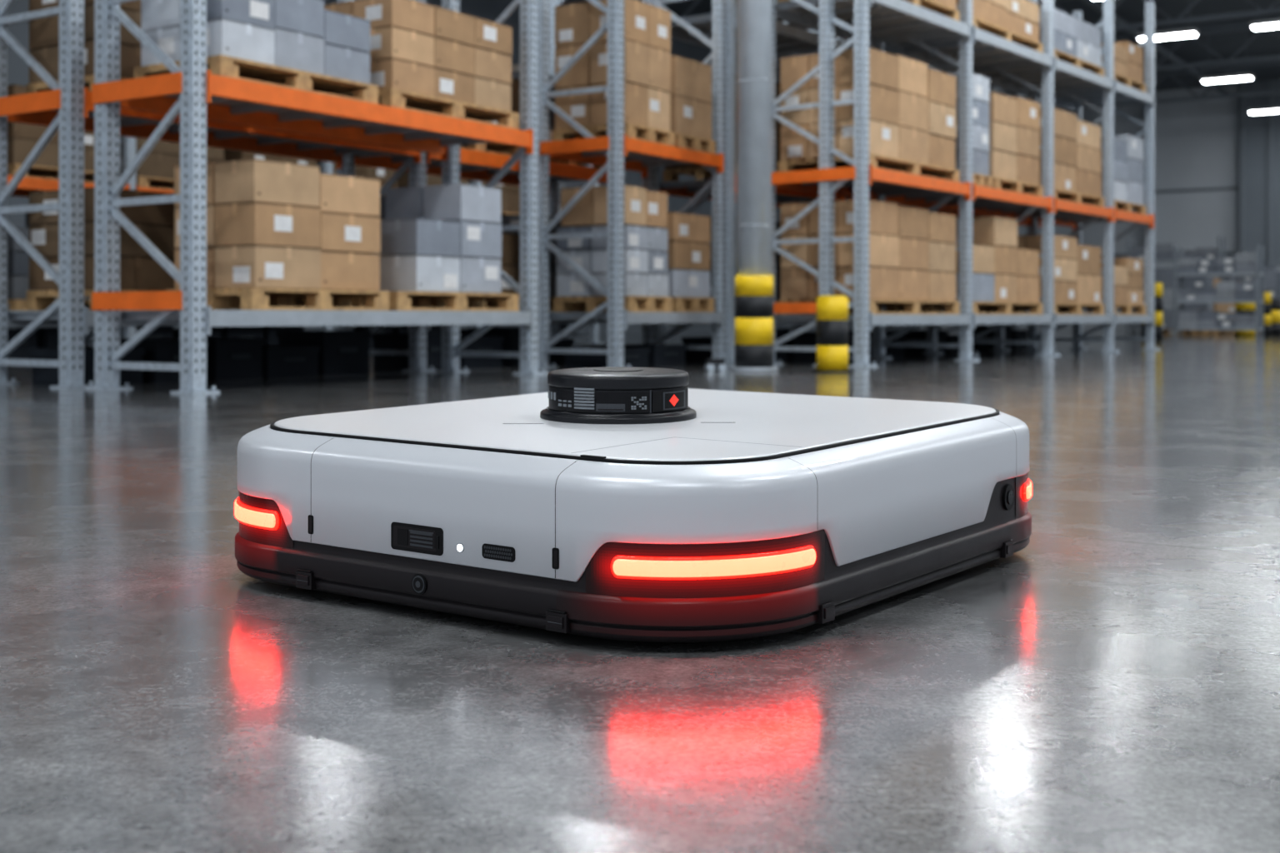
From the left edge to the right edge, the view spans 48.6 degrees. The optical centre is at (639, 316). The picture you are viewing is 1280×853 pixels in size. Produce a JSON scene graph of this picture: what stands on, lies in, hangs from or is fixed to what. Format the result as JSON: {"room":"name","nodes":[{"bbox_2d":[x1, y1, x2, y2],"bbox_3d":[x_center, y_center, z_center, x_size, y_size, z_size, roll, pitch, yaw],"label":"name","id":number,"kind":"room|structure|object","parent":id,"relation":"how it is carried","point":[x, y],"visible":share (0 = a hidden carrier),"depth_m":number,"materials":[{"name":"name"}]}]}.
{"room":"warehouse interior","nodes":[
{"label":"warehouse interior","id":0,"kind":"room"},
{"bbox_2d":[7,0,919,340],"bbox_3d":[-6.199,-3.850,29.400,0.601,8.600,63.500,0,0,33],"label":"wall","id":1,"kind":"structure","parent":0,"point":[490,10],"depth_m":34.02,"materials":[{"name":"paint"}]},
{"bbox_2d":[0,328,1279,852],"bbox_3d":[7.500,0.550,7.500,105.000,0.200,105.000,0,0,0],"label":"floor","id":2,"kind":"structure","parent":0,"point":[1109,683],"depth_m":1.78,"materials":[{"name":"concrete"}]},
{"bbox_2d":[7,135,603,359],"bbox_3d":[-5.152,-1.659,17.110,1.010,4.218,15.200,0,0,33],"label":"rack","id":3,"kind":"object","parent":2,"relation":"on","point":[42,337],"visible":0.11,"depth_m":16.00,"materials":[{"name":"metal"}]},
{"bbox_2d":[7,299,89,310],"bbox_3d":[-6.373,-0.108,15.214,0.780,0.135,1.250,0,0,33],"label":"wooden pallet","id":4,"kind":"object","parent":3,"relation":"in","point":[14,304],"visible":0.17,"depth_m":14.53,"materials":[{"name":"brown wood"}]},
{"bbox_2d":[7,212,89,299],"bbox_3d":[-6.379,-0.654,15.204,0.732,0.948,1.225,0,0,33],"label":"cardboard boxes","id":5,"kind":"object","parent":4,"relation":"on","point":[17,257],"visible":0.12,"depth_m":14.55,"materials":[{"name":"cardboard"}]},
{"bbox_2d":[7,163,94,183],"bbox_3d":[-6.373,-1.498,15.214,0.780,0.135,1.250,0,0,33],"label":"wooden pallet","id":6,"kind":"object","parent":3,"relation":"in","point":[37,172],"visible":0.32,"depth_m":14.98,"materials":[{"name":"brown wood"}]},
{"bbox_2d":[7,84,94,170],"bbox_3d":[-6.380,-1.974,15.205,0.730,0.808,1.225,0,0,33],"label":"cardboard boxes","id":7,"kind":"object","parent":6,"relation":"on","point":[22,138],"visible":0.27,"depth_m":14.68,"materials":[{"name":"cardboard"}]},
{"bbox_2d":[135,175,174,190],"bbox_3d":[-5.558,-1.498,16.473,0.780,0.135,1.250,0,0,33],"label":"wooden pallet","id":8,"kind":"object","parent":3,"relation":"in","point":[142,181],"visible":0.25,"depth_m":16.05,"materials":[{"name":"brown wood"}]},
{"bbox_2d":[120,135,224,179],"bbox_3d":[-5.565,-2.000,16.464,0.731,0.860,1.225,0,0,33],"label":"cardboard boxes","id":9,"kind":"object","parent":8,"relation":"on","point":[162,160],"visible":0.15,"depth_m":16.05,"materials":[{"name":"cardboard"}]},
{"bbox_2d":[501,211,519,214],"bbox_3d":[-2.299,-1.498,21.511,0.780,0.135,1.250,0,0,33],"label":"wooden pallet","id":10,"kind":"object","parent":3,"relation":"in","point":[502,212],"visible":0.02,"depth_m":21.30,"materials":[{"name":"brown wood"}]},
{"bbox_2d":[468,180,519,213],"bbox_3d":[-2.305,-2.056,21.502,0.732,0.972,1.225,0,0,33],"label":"cardboard boxes","id":11,"kind":"object","parent":10,"relation":"on","point":[510,193],"visible":0.17,"depth_m":21.37,"materials":[{"name":"cardboard"}]},
{"bbox_3d":[-4.743,-1.499,17.733,0.780,0.135,1.250,0,0,33],"label":"wooden pallet","id":12,"kind":"object","parent":3,"relation":"in","visible":0},
{"bbox_2d":[223,149,316,166],"bbox_3d":[-4.749,-1.944,17.724,0.733,0.747,1.223,0,0,33],"label":"cardboard boxes","id":13,"kind":"object","parent":12,"relation":"on","point":[229,155],"visible":0.09,"depth_m":17.27,"materials":[{"name":"cardboard"}]},
{"bbox_3d":[-3.929,-1.499,18.992,0.780,0.135,1.250,0,0,33],"label":"wooden pallet","id":14,"kind":"object","parent":3,"relation":"in","visible":0},
{"bbox_2d":[316,160,398,196],"bbox_3d":[-3.933,-2.062,18.983,0.735,0.983,1.223,0,0,33],"label":"cardboard boxes","id":15,"kind":"object","parent":14,"relation":"on","point":[383,175],"visible":0.12,"depth_m":18.91,"materials":[{"name":"cardboard"}]},
{"bbox_3d":[-3.114,-1.499,20.252,0.780,0.135,1.250,0,0,33],"label":"wooden pallet","id":16,"kind":"object","parent":3,"relation":"in","visible":0},
{"bbox_2d":[395,171,468,188],"bbox_3d":[-3.119,-2.011,20.241,0.735,0.883,1.225,0,0,33],"label":"cardboard boxes","id":17,"kind":"object","parent":16,"relation":"on","point":[432,180],"visible":0.02,"depth_m":19.83,"materials":[{"name":"cardboard"}]},
{"bbox_2d":[0,0,624,389],"bbox_3d":[-2.235,-1.659,11.769,1.010,4.218,6.400,0,0,33],"label":"rack","id":18,"kind":"object","parent":2,"relation":"on","point":[68,107],"visible":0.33,"depth_m":9.80,"materials":[{"name":"metal"}]},
{"bbox_2d":[26,74,131,93],"bbox_3d":[-3.453,-1.498,9.877,0.780,0.135,1.300,0,0,33],"label":"wooden pallet","id":19,"kind":"object","parent":18,"relation":"in","point":[88,79],"visible":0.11,"depth_m":9.45,"materials":[{"name":"brown wood"}]},
{"bbox_2d":[29,0,144,83],"bbox_3d":[-3.459,-1.962,9.868,0.732,0.785,1.275,0,0,33],"label":"cardboard boxes","id":20,"kind":"object","parent":19,"relation":"on","point":[43,32],"visible":0.17,"depth_m":9.38,"materials":[{"name":"cardboard"}]},
{"bbox_2d":[26,289,234,310],"bbox_3d":[-3.453,-0.108,9.877,0.780,0.135,1.300,0,0,33],"label":"wooden pallet","id":21,"kind":"object","parent":18,"relation":"in","point":[37,300],"visible":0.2,"depth_m":9.49,"materials":[{"name":"brown wood"}]},
{"bbox_2d":[29,187,179,290],"bbox_3d":[-3.462,-0.513,9.869,0.726,0.667,1.275,0,0,33],"label":"cardboard boxes","id":22,"kind":"object","parent":21,"relation":"on","point":[139,270],"visible":0.3,"depth_m":9.44,"materials":[{"name":"cardboard"}]},
{"bbox_2d":[460,142,519,155],"bbox_3d":[-1.715,-1.498,12.564,0.780,0.135,1.300,0,0,33],"label":"wooden pallet","id":23,"kind":"object","parent":18,"relation":"in","point":[492,147],"visible":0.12,"depth_m":12.77,"materials":[{"name":"brown wood"}]},
{"bbox_2d":[487,77,519,129],"bbox_3d":[-1.721,-1.907,12.554,0.733,0.674,1.275,0,0,33],"label":"cardboard boxes","id":24,"kind":"object","parent":23,"relation":"on","point":[515,83],"visible":0.02,"depth_m":12.82,"materials":[{"name":"cardboard"}]},
{"bbox_2d":[483,297,519,311],"bbox_3d":[-1.715,-0.108,12.564,0.780,0.135,1.300,0,0,33],"label":"wooden pallet","id":25,"kind":"object","parent":18,"relation":"in","point":[487,303],"visible":0.06,"depth_m":12.99,"materials":[{"name":"brown wood"}]},
{"bbox_2d":[500,233,519,296],"bbox_3d":[-1.720,-0.524,12.554,0.734,0.688,1.275,0,0,33],"label":"cardboard boxes","id":26,"kind":"object","parent":25,"relation":"on","point":[510,258],"visible":0.02,"depth_m":12.75,"materials":[{"name":"cardboard"}]},
{"bbox_2d":[496,297,574,312],"bbox_3d":[-0.968,-0.108,13.719,0.780,0.135,1.250,0,0,33],"label":"wooden pallet","id":27,"kind":"object","parent":18,"relation":"in","point":[551,299],"visible":0.03,"depth_m":13.58,"materials":[{"name":"brown wood"}]},
{"bbox_2d":[500,214,569,297],"bbox_3d":[-0.975,-0.562,13.709,0.730,0.764,1.225,0,0,33],"label":"cardboard boxes","id":28,"kind":"object","parent":27,"relation":"on","point":[506,219],"visible":0.11,"depth_m":13.27,"materials":[{"name":"cardboard"}]},
{"bbox_2d":[85,0,548,394],"bbox_3d":[-2.065,-1.659,9.896,0.990,4.218,3.440,0,0,33],"label":"rack","id":29,"kind":"object","parent":2,"relation":"on","point":[193,94],"visible":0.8,"depth_m":8.71,"materials":[{"name":"metal"}]},
{"bbox_2d":[134,55,378,104],"bbox_3d":[-2.477,-1.498,9.251,0.800,0.135,1.350,0,0,33],"label":"wooden pallet","id":30,"kind":"object","parent":29,"relation":"in","point":[220,65],"visible":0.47,"depth_m":9.00,"materials":[{"name":"brown wood"}]},
{"bbox_2d":[140,0,370,84],"bbox_3d":[-2.481,-1.817,9.246,0.751,0.493,1.275,0,0,33],"label":"cartons","id":31,"kind":"object","parent":30,"relation":"on","point":[302,35],"visible":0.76,"depth_m":8.90,"materials":[{"name":"cardboard"}]},
{"bbox_2d":[165,287,389,310],"bbox_3d":[-2.382,-0.108,9.398,0.800,0.135,1.220,0,0,33],"label":"wooden pallet","id":32,"kind":"object","parent":29,"relation":"in","point":[251,298],"visible":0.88,"depth_m":9.18,"materials":[{"name":"brown wood"}]},
{"bbox_2d":[174,159,380,290],"bbox_3d":[-2.382,-0.577,9.395,0.754,0.793,1.115,0,0,33],"label":"cardboard boxes","id":33,"kind":"object","parent":32,"relation":"on","point":[271,224],"visible":0.82,"depth_m":8.98,"materials":[{"name":"cardboard"}]},
{"bbox_2d":[345,88,519,129],"bbox_3d":[-1.654,-1.498,10.524,0.800,0.135,1.420,0,0,33],"label":"wooden pallet","id":34,"kind":"object","parent":29,"relation":"in","point":[388,97],"visible":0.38,"depth_m":10.31,"materials":[{"name":"brown wood"}]},
{"bbox_2d":[324,0,512,111],"bbox_3d":[-1.657,-1.897,10.519,0.753,0.653,1.335,0,0,33],"label":"cardboard boxes","id":35,"kind":"object","parent":34,"relation":"on","point":[417,47],"visible":0.72,"depth_m":10.15,"materials":[{"name":"cardboard"}]},
{"bbox_2d":[352,290,519,311],"bbox_3d":[-1.637,-0.108,10.549,0.800,0.135,1.360,0,0,33],"label":"wooden pallet","id":36,"kind":"object","parent":29,"relation":"in","point":[398,300],"visible":0.75,"depth_m":10.38,"materials":[{"name":"brown wood"}]},
{"bbox_2d":[370,184,501,293],"bbox_3d":[-1.622,-0.577,10.571,0.753,0.793,0.953,0,0,33],"label":"cartons","id":37,"kind":"object","parent":36,"relation":"on","point":[442,238],"visible":0.76,"depth_m":10.40,"materials":[{"name":"cardboard"}]},
{"bbox_2d":[234,366,1031,642],"bbox_3d":[0.023,0.272,2.611,1.124,0.356,1.266,0,0,36],"label":"robot","id":38,"kind":"object","parent":2,"relation":"on","point":[621,503],"visible":1,"depth_m":2.11,"materials":[{"name":"plastic"}]},
{"bbox_2d":[234,491,293,579],"bbox_3d":[-0.629,0.358,2.486,0.148,0.132,0.440,0,0,0],"label":"tail light","id":39,"kind":"object","parent":38,"relation":"attached to","point":[264,540],"depth_m":2.30,"materials":[{"name":"plastic"}]},
{"bbox_2d":[481,543,514,562],"bbox_3d":[-0.199,0.334,2.003,0.062,0.021,0.005,0,0,36],"label":"speaker grille","id":40,"kind":"object","parent":38,"relation":"attached to","point":[491,552],"depth_m":2.00,"materials":[{"name":"plastic"}]},
{"bbox_2d":[555,529,824,636],"bbox_3d":[0.082,0.363,1.926,0.383,0.124,0.098,0,0,-10],"label":"tail light","id":41,"kind":"object","parent":38,"relation":"on","point":[755,582],"depth_m":1.90,"materials":[{"name":"plastic"}]},
{"bbox_2d":[1006,473,1031,549],"bbox_3d":[0.695,0.356,2.753,0.107,0.136,0.403,0,0,-6],"label":"tail light","id":42,"kind":"object","parent":38,"relation":"attached to","point":[1018,486],"depth_m":2.59,"materials":[{"name":"plastic"}]},
{"bbox_2d":[538,0,730,368],"bbox_3d":[-0.045,-1.659,13.020,0.990,4.218,1.980,0,0,33],"label":"rack","id":43,"kind":"object","parent":2,"relation":"on","point":[617,152],"visible":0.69,"depth_m":12.43,"materials":[{"name":"metal"}]},
{"bbox_2d":[554,295,672,312],"bbox_3d":[-0.236,-0.108,12.715,0.800,0.135,0.720,0,0,33],"label":"wooden pallet","id":44,"kind":"object","parent":43,"relation":"in","point":[562,304],"visible":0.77,"depth_m":12.53,"materials":[{"name":"brown wood"}]},
{"bbox_2d":[556,225,669,296],"bbox_3d":[-0.243,-0.486,12.705,0.751,0.613,0.695,0,0,33],"label":"cartons","id":45,"kind":"object","parent":44,"relation":"on","point":[646,267],"visible":0.77,"depth_m":12.47,"materials":[{"name":"cardboard"}]},
{"bbox_2d":[560,185,667,228],"bbox_3d":[-0.226,-0.972,12.696,0.690,0.333,0.693,0,0,33],"label":"cardboard boxes","id":46,"kind":"object","parent":45,"relation":"on","point":[642,207],"visible":0.82,"depth_m":12.46,"materials":[{"name":"cardboard"}]},
{"bbox_2d":[552,122,674,146],"bbox_3d":[-0.231,-1.599,12.723,0.800,0.135,0.780,0,0,33],"label":"wooden pallet","id":47,"kind":"object","parent":43,"relation":"in","point":[632,131],"visible":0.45,"depth_m":12.51,"materials":[{"name":"brown wood"}]},
{"bbox_2d":[555,0,670,131],"bbox_3d":[-0.237,-2.216,12.714,0.752,1.093,0.755,0,0,33],"label":"cardboard boxes","id":48,"kind":"object","parent":47,"relation":"on","point":[647,27],"visible":0.76,"depth_m":12.47,"materials":[{"name":"cardboard"}]},
{"bbox_2d":[647,297,714,312],"bbox_3d":[0.188,-0.108,13.370,0.800,0.135,0.680,0,0,33],"label":"wooden pallet","id":49,"kind":"object","parent":43,"relation":"in","point":[679,304],"visible":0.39,"depth_m":13.13,"materials":[{"name":"brown wood"}]},
{"bbox_2d":[659,211,710,297],"bbox_3d":[0.179,-0.567,13.361,0.747,0.773,0.655,0,0,33],"label":"cardboard boxes","id":50,"kind":"object","parent":49,"relation":"on","point":[689,235],"visible":0.44,"depth_m":13.11,"materials":[{"name":"cardboard"}]},
{"bbox_2d":[655,133,715,154],"bbox_3d":[0.199,-1.599,13.387,0.800,0.135,0.680,0,0,33],"label":"wooden pallet","id":51,"kind":"object","parent":43,"relation":"in","point":[682,141],"visible":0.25,"depth_m":13.15,"materials":[{"name":"brown wood"}]},
{"bbox_2d":[668,55,711,139],"bbox_3d":[0.191,-2.026,13.377,0.750,0.713,0.655,0,0,33],"label":"cardboard boxes","id":52,"kind":"object","parent":51,"relation":"on","point":[691,80],"visible":0.44,"depth_m":13.12,"materials":[{"name":"cardboard"}]},
{"bbox_2d":[730,0,778,371],"bbox_3d":[0.955,-3.850,11.850,0.400,8.600,0.400,0,0,0],"label":"steel column","id":53,"kind":"structure","parent":2,"relation":"on","point":[753,279],"depth_m":11.72,"materials":[{"name":"metal"}]},
{"bbox_2d":[810,295,854,372],"bbox_3d":[1.575,0.140,11.600,0.360,0.620,0.360,0,0,0],"label":"bollard","id":54,"kind":"object","parent":2,"relation":"on","point":[832,311],"visible":1,"depth_m":11.49,"materials":[{"name":"plastic"}]},
{"bbox_2d":[656,0,1055,364],"bbox_3d":[2.940,-1.750,17.106,1.110,4.400,8.200,0,0,38],"label":"rack","id":55,"kind":"object","parent":2,"relation":"on","point":[791,41],"visible":0.24,"depth_m":14.54,"materials":[{"name":"metal"}]},
{"bbox_2d":[662,164,778,182],"bbox_3d":[1.166,-1.419,14.811,0.900,0.135,1.900,0,0,38],"label":"wooden pallet","id":56,"kind":"object","parent":55,"relation":"in","point":[700,172],"visible":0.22,"depth_m":14.21,"materials":[{"name":"brown wood"}]},
{"bbox_2d":[665,74,814,170],"bbox_3d":[1.160,-1.937,14.802,0.854,0.893,1.875,0,0,38],"label":"cardboard boxes","id":57,"kind":"object","parent":56,"relation":"on","point":[777,85],"visible":0.02,"depth_m":14.41,"materials":[{"name":"cardboard"}]},
{"bbox_2d":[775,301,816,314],"bbox_3d":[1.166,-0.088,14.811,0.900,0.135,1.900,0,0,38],"label":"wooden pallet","id":58,"kind":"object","parent":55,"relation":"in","point":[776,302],"visible":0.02,"depth_m":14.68,"materials":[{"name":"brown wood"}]},
{"bbox_2d":[703,215,785,301],"bbox_3d":[1.159,-0.571,14.802,0.852,0.821,1.875,0,0,38],"label":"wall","id":59,"kind":"structure","parent":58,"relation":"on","point":[778,267],"depth_m":14.42,"materials":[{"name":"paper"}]},
{"bbox_2d":[771,0,1160,367],"bbox_3d":[4.057,-1.900,16.246,1.190,4.700,8.200,0,0,38],"label":"rack","id":60,"kind":"object","parent":2,"relation":"on","point":[902,27],"visible":0.73,"depth_m":14.63,"materials":[{"name":"metal"}]},
{"bbox_2d":[778,153,959,182],"bbox_3d":[2.283,-1.419,13.951,0.980,0.135,1.900,0,0,38],"label":"wooden pallet","id":61,"kind":"object","parent":60,"relation":"in","point":[877,161],"visible":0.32,"depth_m":13.63,"materials":[{"name":"brown wood"}]},
{"bbox_2d":[780,47,956,169],"bbox_3d":[2.277,-1.986,13.941,0.934,0.993,1.875,0,0,38],"label":"cardboard boxes","id":62,"kind":"object","parent":61,"relation":"on","point":[912,106],"visible":0.72,"depth_m":13.39,"materials":[{"name":"cardboard"}]},
{"bbox_2d":[778,299,959,314],"bbox_3d":[2.283,-0.088,13.951,0.980,0.135,1.900,0,0,38],"label":"wooden pallet","id":63,"kind":"object","parent":60,"relation":"in","point":[911,307],"visible":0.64,"depth_m":13.66,"materials":[{"name":"brown wood"}]},
{"bbox_2d":[780,199,956,300],"bbox_3d":[2.277,-0.617,13.942,0.933,0.913,1.875,0,0,38],"label":"cardboard boxes","id":64,"kind":"object","parent":63,"relation":"on","point":[912,250],"visible":0.68,"depth_m":13.39,"materials":[{"name":"cardboard"}]},
{"bbox_2d":[778,0,959,21],"bbox_3d":[2.283,-3.038,13.951,0.980,0.135,1.900,0,0,38],"label":"wooden pallet","id":65,"kind":"object","parent":60,"relation":"in","point":[952,13],"visible":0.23,"depth_m":14.16,"materials":[{"name":"brown wood"}]},
{"bbox_2d":[933,173,993,188],"bbox_3d":[3.196,-1.419,15.136,0.980,0.135,0.550,0,0,38],"label":"wooden pallet","id":66,"kind":"object","parent":60,"relation":"in","point":[978,179],"visible":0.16,"depth_m":14.84,"materials":[{"name":"brown wood"}]},
{"bbox_2d":[949,72,989,175],"bbox_3d":[3.188,-2.011,15.127,0.931,1.043,0.525,0,0,38],"label":"cartons","id":67,"kind":"object","parent":66,"relation":"on","point":[981,84],"visible":0.21,"depth_m":14.86,"materials":[{"name":"cardboard"}]},
{"bbox_2d":[886,301,1043,314],"bbox_3d":[3.626,-0.088,15.694,0.980,0.135,1.900,0,0,38],"label":"wooden pallet","id":68,"kind":"object","parent":60,"relation":"in","point":[999,308],"visible":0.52,"depth_m":15.38,"materials":[{"name":"brown wood"}]},
{"bbox_2d":[954,216,1039,302],"bbox_3d":[3.619,-0.617,15.686,0.931,0.913,1.873,0,0,38],"label":"cardboard boxes","id":69,"kind":"object","parent":68,"relation":"on","point":[1002,272],"visible":0.47,"depth_m":15.31,"materials":[{"name":"cardboard"}]},
{"bbox_2d":[972,16,1043,53],"bbox_3d":[3.626,-3.038,15.694,0.980,0.135,1.900,0,0,38],"label":"wooden pallet","id":70,"kind":"object","parent":60,"relation":"in","point":[1002,32],"visible":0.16,"depth_m":15.40,"materials":[{"name":"brown wood"}]},
{"bbox_2d":[956,0,1039,44],"bbox_3d":[3.618,-3.357,15.685,0.930,0.493,1.875,0,0,38],"label":"cardboard boxes","id":71,"kind":"object","parent":70,"relation":"on","point":[1021,17],"visible":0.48,"depth_m":15.54,"materials":[{"name":"cardboard"}]},
{"bbox_2d":[993,177,1043,196],"bbox_3d":[3.809,-1.419,15.932,0.980,0.135,1.320,0,0,38],"label":"wooden pallet","id":72,"kind":"object","parent":60,"relation":"in","point":[998,183],"visible":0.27,"depth_m":15.65,"materials":[{"name":"brown wood"}]},
{"bbox_2d":[987,91,1039,185],"bbox_3d":[3.802,-1.962,15.922,0.932,0.943,1.295,0,0,38],"label":"cardboard boxes","id":73,"kind":"object","parent":72,"relation":"on","point":[1014,122],"visible":0.46,"depth_m":15.58,"materials":[{"name":"cardboard"}]},
{"bbox_2d":[978,303,1104,314],"bbox_3d":[4.907,-0.088,17.358,0.980,0.135,1.700,0,0,38],"label":"wooden pallet","id":74,"kind":"object","parent":60,"relation":"in","point":[1063,308],"visible":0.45,"depth_m":17.06,"materials":[{"name":"brown wood"}]},
{"bbox_2d":[1015,235,1101,304],"bbox_3d":[4.901,-0.556,17.348,0.934,0.793,1.675,0,0,38],"label":"cardboard boxes","id":75,"kind":"object","parent":74,"relation":"on","point":[1077,267],"visible":0.45,"depth_m":16.97,"materials":[{"name":"cardboard"}]},
{"bbox_2d":[1022,188,1104,207],"bbox_3d":[4.907,-1.419,17.358,0.980,0.135,1.700,0,0,38],"label":"wooden pallet","id":76,"kind":"object","parent":60,"relation":"in","point":[1063,195],"visible":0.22,"depth_m":17.11,"materials":[{"name":"brown wood"}]},
{"bbox_2d":[1039,107,1101,197],"bbox_3d":[4.900,-1.962,17.349,0.933,0.943,1.675,0,0,38],"label":"cardboard boxes","id":77,"kind":"object","parent":76,"relation":"on","point":[1077,152],"visible":0.39,"depth_m":17.03,"materials":[{"name":"cardboard"}]},
{"bbox_2d":[1054,49,1104,76],"bbox_3d":[4.907,-3.038,17.358,0.980,0.135,1.700,0,0,38],"label":"wooden pallet","id":78,"kind":"object","parent":60,"relation":"in","point":[1077,62],"visible":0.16,"depth_m":17.07,"materials":[{"name":"brown wood"}]},
{"bbox_2d":[1039,6,1101,69],"bbox_3d":[4.900,-3.357,17.349,0.931,0.493,1.675,0,0,38],"label":"cardboard boxes","id":79,"kind":"object","parent":78,"relation":"on","point":[1075,37],"visible":0.38,"depth_m":17.07,"materials":[{"name":"cardboard"}]},
{"bbox_2d":[1057,304,1146,314],"bbox_3d":[6.005,-0.088,18.784,0.980,0.135,1.300,0,0,38],"label":"wooden pallet","id":80,"kind":"object","parent":60,"relation":"in","point":[1125,309],"visible":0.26,"depth_m":18.53,"materials":[{"name":"brown wood"}]},
{"bbox_2d":[1097,257,1143,304],"bbox_3d":[5.998,-0.467,18.775,0.932,0.613,1.275,0,0,38],"label":"cardboard boxes","id":81,"kind":"object","parent":80,"relation":"on","point":[1128,272],"visible":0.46,"depth_m":18.55,"materials":[{"name":"cardboard"}]},
{"bbox_2d":[1081,200,1146,214],"bbox_3d":[6.005,-1.419,18.784,0.980,0.135,1.300,0,0,38],"label":"wooden pallet","id":82,"kind":"object","parent":60,"relation":"in","point":[1118,205],"visible":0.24,"depth_m":18.53,"materials":[{"name":"brown wood"}]},
{"bbox_2d":[1100,134,1143,204],"bbox_3d":[5.998,-1.937,18.775,0.933,0.893,1.275,0,0,38],"label":"cardboard boxes","id":83,"kind":"object","parent":82,"relation":"on","point":[1128,149],"visible":0.41,"depth_m":18.53,"materials":[{"name":"cardboard"}]},
{"bbox_2d":[1114,72,1146,92],"bbox_3d":[6.005,-3.038,18.784,0.980,0.135,1.300,0,0,38],"label":"wooden pallet","id":84,"kind":"object","parent":60,"relation":"in","point":[1122,79],"visible":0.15,"depth_m":18.53,"materials":[{"name":"brown wood"}]},
{"bbox_2d":[1100,40,1143,85],"bbox_3d":[5.997,-3.357,18.776,0.930,0.493,1.275,0,0,38],"label":"cardboard boxes","id":85,"kind":"object","parent":84,"relation":"on","point":[1128,57],"visible":0.3,"depth_m":18.54,"materials":[{"name":"cardboard"}]},
{"bbox_2d":[1155,282,1165,339],"bbox_3d":[9.900,-0.100,27.200,0.360,1.100,0.360,0,0,0],"label":"bollard","id":86,"kind":"object","parent":2,"relation":"on","point":[1158,286],"visible":0.52,"depth_m":27.07,"materials":[{"name":"plastic"}]},
{"bbox_2d":[1126,236,1224,332],"bbox_3d":[14.771,-0.850,39.100,2.460,2.600,0.660,0,0,33],"label":"storage shelf","id":87,"kind":"object","parent":2,"relation":"on","point":[1218,237],"visible":0.28,"depth_m":38.93,"materials":[{"name":"metal"}]},
{"bbox_2d":[1130,243,1217,260],"bbox_3d":[14.766,-1.778,39.096,2.275,0.450,0.544,0,0,33],"label":"cardboard boxes","id":88,"kind":"object","parent":87,"relation":"in","point":[1162,252],"visible":0.81,"depth_m":38.92,"materials":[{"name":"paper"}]},
{"bbox_2d":[1162,329,1214,334],"bbox_3d":[13.321,0.382,34.610,1.200,0.135,0.800,0,0,33],"label":"wooden pallet","id":89,"kind":"object","parent":2,"relation":"on","point":[1165,332],"visible":0.6,"depth_m":34.31,"materials":[{"name":"brown wood"}]},
{"bbox_2d":[1156,267,1213,329],"bbox_3d":[13.311,-0.436,34.616,1.175,1.493,0.753,0,0,33],"label":"cardboard boxes","id":90,"kind":"object","parent":89,"relation":"on","point":[1165,276],"visible":0.36,"depth_m":34.42,"materials":[{"name":"cardboard"}]},
{"bbox_2d":[1173,245,1264,337],"bbox_3d":[12.777,-0.550,31.290,1.760,2.000,0.660,0,0,33],"label":"storage shelf","id":91,"kind":"object","parent":2,"relation":"on","point":[1257,273],"visible":0.91,"depth_m":31.06,"materials":[{"name":"metal"}]},
{"bbox_2d":[1178,251,1255,274],"bbox_3d":[12.773,-1.179,31.287,1.575,0.452,0.542,0,0,33],"label":"cardboard boxes","id":92,"kind":"object","parent":91,"relation":"in","point":[1242,262],"visible":0.98,"depth_m":31.00,"materials":[{"name":"cardboard"}]},
{"bbox_2d":[1178,281,1255,300],"bbox_3d":[12.773,-0.559,31.287,1.575,0.412,0.543,0,0,33],"label":"cardboard boxes","id":93,"kind":"object","parent":91,"relation":"in","point":[1223,291],"visible":0.96,"depth_m":30.99,"materials":[{"name":"cardboard"}]},
{"bbox_2d":[1178,311,1255,328],"bbox_3d":[12.773,0.064,31.285,1.573,0.366,0.544,0,0,33],"label":"cardboard boxes","id":94,"kind":"object","parent":91,"relation":"in","point":[1217,323],"visible":0.97,"depth_m":31.08,"materials":[{"name":"cardboard"}]},
{"bbox_2d":[1232,303,1255,335],"bbox_3d":[14.100,0.015,33.000,0.540,0.870,0.540,0,0,0],"label":"bollard","id":95,"kind":"object","parent":2,"relation":"on","point":[1242,308],"visible":0.38,"depth_m":32.82,"materials":[{"name":"plastic"}]},
{"bbox_2d":[1260,292,1271,335],"bbox_3d":[14.600,-0.060,33.000,0.300,1.020,0.300,0,0,0],"label":"bollard","id":96,"kind":"object","parent":2,"relation":"on","point":[1267,296],"visible":0.68,"depth_m":32.91,"materials":[{"name":"plastic"}]},
{"bbox_3d":[16.321,0.382,36.210,1.200,0.135,0.800,0,0,33],"label":"wooden pallet","id":97,"kind":"object","parent":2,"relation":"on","visible":0},
{"bbox_2d":[1250,268,1279,328],"bbox_3d":[16.311,-0.462,36.216,1.175,1.543,0.753,0,0,33],"label":"cardboard boxes","id":98,"kind":"object","parent":97,"relation":"on","point":[1272,276],"visible":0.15,"depth_m":35.96,"materials":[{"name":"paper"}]},
{"bbox_2d":[560,0,1279,110],"bbox_3d":[10.803,-7.575,18.401,40.501,1.150,63.501,0,0,33],"label":"ceiling","id":99,"kind":"structure","parent":0,"point":[1181,67],"depth_m":39.48,"materials":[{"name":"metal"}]},
{"bbox_2d":[1135,0,1199,41],"bbox_3d":[12.387,-7.225,33.276,1.320,1.350,0.440,0,0,33],"label":"ceiling lamp","id":100,"kind":"object","parent":99,"relation":"hanging from","point":[1185,32],"visible":0.8,"depth_m":33.07,"materials":[{"name":"paint"}]},
{"bbox_2d":[1200,30,1254,83],"bbox_3d":[16.298,-7.225,39.321,1.320,1.350,0.440,0,0,33],"label":"ceiling lamp","id":101,"kind":"object","parent":99,"relation":"hanging from","point":[1240,77],"depth_m":39.16,"materials":[{"name":"plastic"}]},
{"bbox_2d":[919,78,1279,329],"bbox_3d":[27.836,-3.850,45.006,40.800,8.600,0.921,0,0,33],"label":"wall","id":102,"kind":"structure","parent":0,"point":[1217,162],"depth_m":50.16,"materials":[{"name":"paint"}]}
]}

